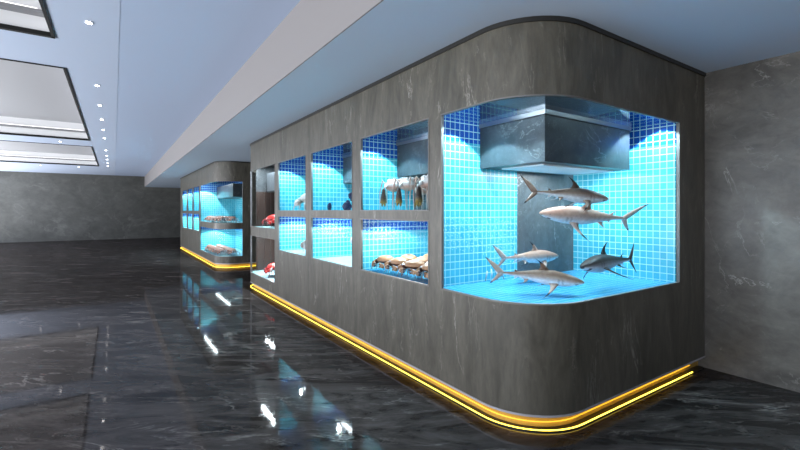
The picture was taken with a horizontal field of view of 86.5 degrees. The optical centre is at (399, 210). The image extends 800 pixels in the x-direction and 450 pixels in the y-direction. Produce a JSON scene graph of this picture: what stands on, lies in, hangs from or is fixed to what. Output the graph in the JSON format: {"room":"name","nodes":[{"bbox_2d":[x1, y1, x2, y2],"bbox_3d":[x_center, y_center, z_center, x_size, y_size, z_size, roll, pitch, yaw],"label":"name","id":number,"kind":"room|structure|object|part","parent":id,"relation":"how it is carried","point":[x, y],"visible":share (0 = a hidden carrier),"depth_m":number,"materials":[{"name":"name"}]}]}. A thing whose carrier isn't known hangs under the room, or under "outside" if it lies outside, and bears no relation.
{"room":"animal exhibit","nodes":[
{"label":"animal exhibit","id":0,"kind":"room"},
{"bbox_2d":[0,0,119,174],"bbox_3d":[-10.133,-2.078,7.043,9.050,0.120,35.000,0,0,-34],"label":"ceiling","id":1,"kind":"structure","parent":0,"point":[89,53],"depth_m":5.70,"materials":[{"name":"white paint"}]},
{"bbox_2d":[0,0,55,38],"bbox_3d":[-4.162,-2.262,0.297,5.465,0.512,7.580,0,0,-34],"label":"ceiling recess","id":2,"kind":"structure","parent":1,"relation":"attached to","point":[31,17],"depth_m":4.75,"materials":[{"name":"white paint"}]},
{"bbox_2d":[0,0,36,8],"bbox_3d":[-6.214,-2.270,3.346,5.145,0.020,0.030,0,0,-34],"label":"recessed light","id":3,"kind":"object","parent":2,"relation":"in","point":[1,2],"depth_m":4.65,"materials":[{"name":"white"}]},
{"bbox_2d":[0,58,89,140],"bbox_3d":[-9.045,-2.262,7.552,5.465,0.512,7.470,0,0,-34],"label":"ceiling recess","id":4,"kind":"structure","parent":1,"relation":"attached to","point":[37,100],"depth_m":9.71,"materials":[{"name":"white paint"}]},
{"bbox_2d":[0,123,82,130],"bbox_3d":[-11.066,-2.270,10.555,5.145,0.020,0.030,0,0,-34],"label":"recessed light","id":5,"kind":"object","parent":4,"relation":"in","point":[14,125],"depth_m":11.51,"materials":[{"name":"white"}]},
{"bbox_2d":[0,140,98,165],"bbox_3d":[-13.838,-2.262,14.674,5.465,0.512,7.040,0,0,-34],"label":"ceiling recess","id":6,"kind":"structure","parent":1,"relation":"attached to","point":[10,151],"depth_m":17.62,"materials":[{"name":"white paint"}]},
{"bbox_3d":[-13.838,-2.498,14.674,5.425,0.040,7.000,0,0,-34],"label":"recess panel","id":7,"kind":"part","parent":6,"relation":"part of","materials":[{"name":"grey paint"}]},
{"bbox_2d":[8,155,88,159],"bbox_3d":[-15.739,-2.270,17.499,5.145,0.020,0.030,0,0,-34],"label":"recessed light","id":8,"kind":"object","parent":6,"relation":"in","point":[41,157],"depth_m":18.04,"materials":[{"name":"white"}]},
{"bbox_2d":[0,171,180,242],"bbox_3d":[-17.819,-0.510,23.084,14.210,4.220,0.200,0,0,-34],"label":"wall","id":9,"kind":"structure","parent":0,"point":[34,206],"depth_m":23.26,"materials":[{"name":"stone"}]},
{"bbox_2d":[115,0,299,176],"bbox_3d":[-5.784,-2.070,9.969,1.434,0.100,35.000,0,0,-34],"label":"ceiling strip","id":10,"kind":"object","parent":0,"point":[175,56],"visible":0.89,"depth_m":5.70,"materials":[{"name":"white paint"}]},
{"bbox_2d":[145,0,383,185],"bbox_3d":[-5.184,-1.764,10.373,0.012,0.712,35.000,0,0,-34],"label":"ceiling beam","id":11,"kind":"structure","parent":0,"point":[311,25],"depth_m":4.71,"materials":[{"name":"grey paint"}]},
{"bbox_2d":[0,237,799,449],"bbox_3d":[-8.048,1.660,8.566,14.210,0.120,35.200,0,0,-34],"label":"floor","id":12,"kind":"structure","parent":0,"point":[141,343],"depth_m":3.85,"materials":[{"name":"stone"}]},
{"bbox_2d":[180,161,255,267],"bbox_3d":[-6.283,0.097,15.931,2.651,3.007,8.378,0,0,-34],"label":"tall cabinet","id":13,"kind":"object","parent":12,"relation":"on","point":[216,170],"visible":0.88,"depth_m":12.21,"materials":[{"name":"stone"}]},
{"bbox_2d":[182,213,186,227],"bbox_3d":[-8.253,0.365,17.553,1.174,0.700,1.360,0,0,-34],"label":"aquarium","id":14,"kind":"object","parent":13,"relation":"attached to","point":[184,215],"visible":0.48,"depth_m":17.82,"materials":[{"name":"blue tile"}]},
{"bbox_2d":[182,189,186,210],"bbox_3d":[-8.406,-0.505,17.450,0.804,1.070,1.360,0,0,-34],"label":"aquarium","id":15,"kind":"object","parent":13,"relation":"attached to","point":[184,192],"visible":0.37,"depth_m":17.82,"materials":[{"name":"blue tile"}]},
{"bbox_2d":[187,213,191,229],"bbox_3d":[-7.432,0.365,16.333,1.174,0.700,1.340,0,0,-34],"label":"aquarium","id":16,"kind":"object","parent":13,"relation":"attached to","point":[189,215],"visible":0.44,"depth_m":16.59,"materials":[{"name":"blue tile"}]},
{"bbox_2d":[187,188,191,210],"bbox_3d":[-7.585,-0.505,16.230,0.804,1.070,1.340,0,0,-34],"label":"aquarium","id":17,"kind":"object","parent":13,"relation":"attached to","point":[189,191],"visible":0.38,"depth_m":16.59,"materials":[{"name":"blue tile"}]},
{"bbox_2d":[193,186,198,210],"bbox_3d":[-6.770,-0.505,15.019,0.804,1.070,1.340,0,0,-34],"label":"aquarium","id":18,"kind":"object","parent":13,"relation":"attached to","point":[195,189],"visible":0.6,"depth_m":15.38,"materials":[{"name":"blue tile"}]},
{"bbox_2d":[193,213,210,230],"bbox_3d":[-6.617,0.365,15.122,1.174,0.700,1.340,0,0,-34],"label":"aquarium","id":19,"kind":"object","parent":13,"relation":"attached to","point":[195,215],"visible":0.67,"depth_m":15.38,"materials":[{"name":"blue tile"}]},
{"bbox_3d":[-6.279,1.486,15.934,2.642,0.015,8.360,0,0,-34],"label":"trim","id":20,"kind":"part","parent":13,"relation":"part of","materials":[{"name":"grey"}]},
{"bbox_2d":[200,181,242,222],"bbox_3d":[-5.379,-0.330,13.265,1.154,1.420,2.924,0,0,-34],"label":"aquarium","id":21,"kind":"object","parent":13,"relation":"attached to","point":[217,198],"visible":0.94,"depth_m":14.29,"materials":[{"name":"blue tile"}]},
{"bbox_2d":[215,216,228,222],"bbox_3d":[-5.237,0.251,12.441,0.384,0.194,0.287,0,0,41],"label":"crab","id":22,"kind":"object","parent":21,"relation":"in","point":[221,218],"visible":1,"depth_m":12.36},
{"bbox_2d":[217,183,241,198],"bbox_3d":[-5.315,-0.615,13.630,0.600,0.390,2.350,0,0,-34],"label":"hood","id":23,"kind":"object","parent":21,"relation":"attached to","point":[230,191],"depth_m":12.97,"materials":[{"name":"metal"}]},
{"bbox_2d":[227,216,238,222],"bbox_3d":[-4.869,0.251,12.394,0.287,0.194,0.384,0,0,-30],"label":"crab","id":24,"kind":"object","parent":21,"relation":"in","point":[233,218],"visible":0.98,"depth_m":12.29},
{"bbox_2d":[200,226,242,256],"bbox_3d":[-5.379,0.865,13.265,1.154,0.910,2.924,0,0,-34],"label":"aquarium","id":25,"kind":"object","parent":13,"relation":"attached to","point":[233,238],"visible":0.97,"depth_m":14.34,"materials":[{"name":"blue tile"}]},
{"bbox_2d":[215,248,227,255],"bbox_3d":[-5.239,1.191,12.443,0.287,0.194,0.384,0,0,-40],"label":"crab","id":26,"kind":"object","parent":25,"relation":"in","point":[220,250],"visible":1,"depth_m":12.36},
{"bbox_2d":[227,248,239,255],"bbox_3d":[-4.868,1.191,12.392,0.287,0.194,0.384,0,0,-38],"label":"crab","id":27,"kind":"object","parent":25,"relation":"in","point":[233,249],"visible":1,"depth_m":12.30},
{"bbox_2d":[250,15,705,432],"bbox_3d":[-0.138,0.097,6.799,2.651,3.007,7.733,0,0,-34],"label":"display wall","id":28,"kind":"structure","parent":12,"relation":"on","point":[542,369],"depth_m":3.72,"materials":[{"name":"stone"}]},
{"bbox_2d":[250,163,274,229],"bbox_3d":[-2.360,-0.340,8.671,1.034,1.400,2.124,0,0,-34],"label":"aquarium","id":29,"kind":"object","parent":28,"relation":"attached to","point":[265,176],"visible":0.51,"depth_m":9.26,"materials":[{"name":"brown metal"}]},
{"bbox_3d":[-3.135,-0.258,8.952,0.038,1.176,0.028,0,0,-19],"label":"corner post","id":30,"kind":"part","parent":29,"relation":"part of","materials":[{"name":"silver metal"}]},
{"bbox_3d":[-2.790,-0.710,9.465,0.820,0.580,0.020,0,0,-34],"label":"panel","id":31,"kind":"part","parent":29,"relation":"part of","materials":[{"name":"stone"}]},
{"bbox_2d":[262,214,273,226],"bbox_3d":[-2.490,0.197,8.419,0.512,0.258,0.382,0,0,45],"label":"crab","id":32,"kind":"object","parent":29,"relation":"on","point":[270,219],"visible":0.57,"depth_m":8.32},
{"bbox_2d":[266,172,273,192],"bbox_3d":[-2.119,-0.598,8.603,0.670,0.405,1.680,0,0,-34],"label":"hood","id":33,"kind":"object","parent":29,"relation":"attached to","point":[270,176],"depth_m":8.90,"materials":[{"name":"grey metal"}]},
{"bbox_2d":[250,235,274,283],"bbox_3d":[-2.360,0.875,8.671,1.034,0.890,2.124,0,0,-34],"label":"aquarium","id":34,"kind":"object","parent":28,"relation":"attached to","point":[265,247],"visible":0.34,"depth_m":9.23,"materials":[{"name":"brown metal"}]},
{"bbox_3d":[-3.135,0.895,8.952,0.038,0.790,0.028,0,0,-19],"label":"corner post","id":35,"kind":"part","parent":34,"relation":"part of","materials":[{"name":"silver metal"}]},
{"bbox_2d":[264,263,273,277],"bbox_3d":[-2.496,1.157,8.427,0.382,0.258,0.512,0,0,-22],"label":"crab","id":36,"kind":"object","parent":34,"relation":"on","point":[270,267],"visible":0.62,"depth_m":8.27},
{"bbox_2d":[278,216,305,256],"bbox_3d":[-1.277,0.365,7.186,1.174,0.700,1.390,0,0,-34],"label":"aquarium","id":37,"kind":"object","parent":28,"relation":"attached to","point":[291,229],"visible":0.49,"depth_m":7.53,"materials":[{"name":"blue tile"}]},
{"bbox_2d":[300,241,304,250],"bbox_3d":[-1.345,0.519,6.816,0.454,0.323,0.608,0,0,-22],"label":"crab","id":38,"kind":"object","parent":37,"relation":"on","point":[302,245],"visible":0.23,"depth_m":6.80},
{"bbox_2d":[278,154,305,210],"bbox_3d":[-1.430,-0.505,7.083,0.804,1.070,1.390,0,0,-34],"label":"aquarium","id":39,"kind":"object","parent":28,"relation":"attached to","point":[291,172],"visible":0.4,"depth_m":7.52,"materials":[{"name":"blue tile"}]},
{"bbox_2d":[293,193,304,209],"bbox_3d":[-1.435,-0.157,6.882,0.576,0.306,0.430,0,0,39],"label":"crab","id":40,"kind":"object","parent":39,"relation":"in","point":[301,199],"visible":0.36,"depth_m":6.82},
{"bbox_2d":[311,217,352,267],"bbox_3d":[-0.445,0.365,5.950,1.174,0.700,1.390,0,0,-34],"label":"aquarium","id":41,"kind":"object","parent":28,"relation":"attached to","point":[330,237],"visible":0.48,"depth_m":6.33,"materials":[{"name":"blue tile"}]},
{"bbox_2d":[311,140,352,210],"bbox_3d":[-0.598,-0.505,5.847,0.804,1.070,1.390,0,0,-34],"label":"aquarium","id":42,"kind":"object","parent":28,"relation":"attached to","point":[331,167],"visible":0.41,"depth_m":6.31,"materials":[{"name":"blue tile"}]},
{"bbox_2d":[342,200,351,209],"bbox_3d":[-0.735,-0.066,6.012,0.170,0.182,0.062,0,0,-8],"label":"fish","id":43,"kind":"object","parent":42,"relation":"in","point":[347,205],"visible":0.92,"depth_m":6.00},
{"bbox_2d":[342,154,351,183],"bbox_3d":[-0.391,-0.628,5.986,0.265,0.416,1.350,0,0,-34],"label":"hood","id":44,"kind":"object","parent":42,"relation":"attached to","point":[347,158],"depth_m":6.36,"materials":[{"name":"silver metal"}]},
{"bbox_2d":[360,218,428,286],"bbox_3d":[0.387,0.365,4.714,1.174,0.700,1.390,0,0,-34],"label":"aquarium","id":45,"kind":"object","parent":28,"relation":"attached to","point":[395,238],"visible":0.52,"depth_m":5.13,"materials":[{"name":"blue tile"}]},
{"bbox_2d":[371,255,404,272],"bbox_3d":[-0.158,0.593,4.859,0.268,0.181,0.358,0,0,-36],"label":"crab","id":46,"kind":"object","parent":45,"relation":"on","point":[382,260],"visible":0.82,"depth_m":4.79},
{"bbox_2d":[385,257,407,276],"bbox_3d":[0.000,0.593,4.623,0.268,0.181,0.358,0,0,-32],"label":"crab","id":47,"kind":"object","parent":45,"relation":"in","point":[398,261],"visible":0.78,"depth_m":4.54},
{"bbox_2d":[401,254,416,260],"bbox_3d":[0.105,0.593,4.952,0.268,0.181,0.358,0,0,-35],"label":"crab","id":48,"kind":"object","parent":45,"relation":"on","point":[408,257],"visible":0.32,"depth_m":4.88},
{"bbox_2d":[397,260,427,277],"bbox_3d":[0.162,0.593,4.384,0.268,0.181,0.358,0,0,-43],"label":"crab","id":49,"kind":"object","parent":45,"relation":"in","point":[411,264],"visible":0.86,"depth_m":4.32},
{"bbox_2d":[408,256,427,270],"bbox_3d":[0.263,0.593,4.716,0.268,0.181,0.358,0,0,-31],"label":"crab","id":50,"kind":"object","parent":45,"relation":"in","point":[422,258],"visible":0.19,"depth_m":4.65},
{"bbox_2d":[415,263,427,277],"bbox_3d":[0.318,0.593,4.151,0.268,0.181,0.358,0,0,-30],"label":"crab","id":51,"kind":"object","parent":45,"relation":"in","point":[424,267],"visible":0.4,"depth_m":4.13},
{"bbox_2d":[360,118,428,210],"bbox_3d":[0.234,-0.505,4.611,0.804,1.070,1.390,0,0,-34],"label":"aquarium","id":52,"kind":"object","parent":28,"relation":"attached to","point":[399,152],"visible":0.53,"depth_m":5.02,"materials":[{"name":"blue tile"}]},
{"bbox_2d":[379,178,407,209],"bbox_3d":[-0.105,-0.183,4.859,0.280,0.373,0.293,0,0,-34],"label":"crab","id":53,"kind":"object","parent":52,"relation":"in","point":[389,185],"visible":0.7,"depth_m":4.80},
{"bbox_2d":[392,177,423,209],"bbox_3d":[0.060,-0.183,4.614,0.280,0.373,0.293,0,0,-43],"label":"crab","id":54,"kind":"object","parent":52,"relation":"in","point":[407,184],"visible":0.97,"depth_m":4.56},
{"bbox_2d":[396,136,427,177],"bbox_3d":[0.441,-0.628,4.750,0.265,0.416,1.350,0,0,-34],"label":"hood","id":55,"kind":"object","parent":52,"relation":"attached to","point":[411,154],"depth_m":4.98,"materials":[{"name":"silver metal"}]},
{"bbox_2d":[409,184,427,209],"bbox_3d":[0.237,-0.155,4.883,0.249,0.316,0.238,0,0,33],"label":"crab","id":56,"kind":"object","parent":52,"relation":"in","point":[424,189],"visible":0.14,"depth_m":4.83},
{"bbox_2d":[413,174,427,209],"bbox_3d":[0.269,-0.183,4.303,0.280,0.373,0.293,0,0,-34],"label":"crab","id":57,"kind":"object","parent":52,"relation":"in","point":[423,182],"visible":0.43,"depth_m":4.25},
{"bbox_3d":[-0.134,1.486,6.801,2.642,0.015,7.715,0,0,-34],"label":"trim","id":58,"kind":"part","parent":28,"relation":"part of","materials":[{"name":"grey"}]},
{"bbox_2d":[441,94,679,305],"bbox_3d":[1.476,-0.182,3.929,2.104,1.795,1.149,0,0,-34],"label":"aquarium","id":59,"kind":"object","parent":28,"relation":"attached to","point":[630,157],"visible":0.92,"depth_m":4.09,"materials":[{"name":"blue tile"}]},
{"bbox_2d":[493,241,557,266],"bbox_3d":[1.207,0.430,4.078,0.799,0.284,0.277,0,0,-11],"label":"shark","id":60,"kind":"object","parent":59,"relation":"in","point":[534,255],"visible":0.98,"depth_m":4.03},
{"bbox_2d":[486,257,583,297],"bbox_3d":[1.093,0.535,3.498,0.752,0.314,0.311,0,0,-9],"label":"shark","id":61,"kind":"object","parent":59,"relation":"on","point":[543,275],"visible":1,"depth_m":3.44},
{"bbox_3d":[1.609,-0.185,4.693,0.970,1.749,0.030,0,0,-34],"label":"marble panel","id":62,"kind":"part","parent":59,"relation":"part of","materials":[{"name":"grey stone"}]},
{"bbox_3d":[1.480,-1.070,3.950,2.073,0.020,1.118,0,0,-34],"label":"lid","id":63,"kind":"part","parent":59,"relation":"part of","materials":[{"name":"white paint"}]},
{"bbox_2d":[479,109,630,174],"bbox_3d":[1.534,-0.619,4.168,1.344,0.437,0.757,0,0,-34],"label":"hood","id":64,"kind":"object","parent":59,"relation":"attached to","point":[544,141],"depth_m":3.83,"materials":[{"name":"silver"}]},
{"bbox_2d":[520,175,608,211],"bbox_3d":[1.420,-0.148,3.664,0.783,0.310,0.312,0,0,9],"label":"shark","id":65,"kind":"object","parent":59,"relation":"in","point":[575,194],"visible":1,"depth_m":3.60},
{"bbox_2d":[539,204,647,241],"bbox_3d":[1.853,0.083,4.105,1.110,0.414,0.384,0,0,0],"label":"shark","id":66,"kind":"object","parent":59,"relation":"in","point":[573,215],"visible":0.98,"depth_m":3.96},
{"bbox_2d":[580,243,636,279],"bbox_3d":[1.855,0.450,3.787,0.415,0.353,0.917,0,0,31],"label":"shark","id":67,"kind":"object","parent":59,"relation":"in","point":[602,262],"visible":1,"depth_m":3.60},
{"bbox_2d":[145,0,799,187],"bbox_3d":[-3.639,-1.458,11.413,3.714,0.100,35.000,0,0,-34],"label":"ceiling","id":68,"kind":"structure","parent":0,"point":[706,36],"depth_m":3.49,"materials":[{"name":"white paint"}]},
{"bbox_2d":[698,51,799,392],"bbox_3d":[-2.181,0.096,12.394,0.200,3.008,35.000,0,0,-34],"label":"wall","id":69,"kind":"structure","parent":0,"point":[752,110],"depth_m":4.00,"materials":[{"name":"stone"}]}
]}

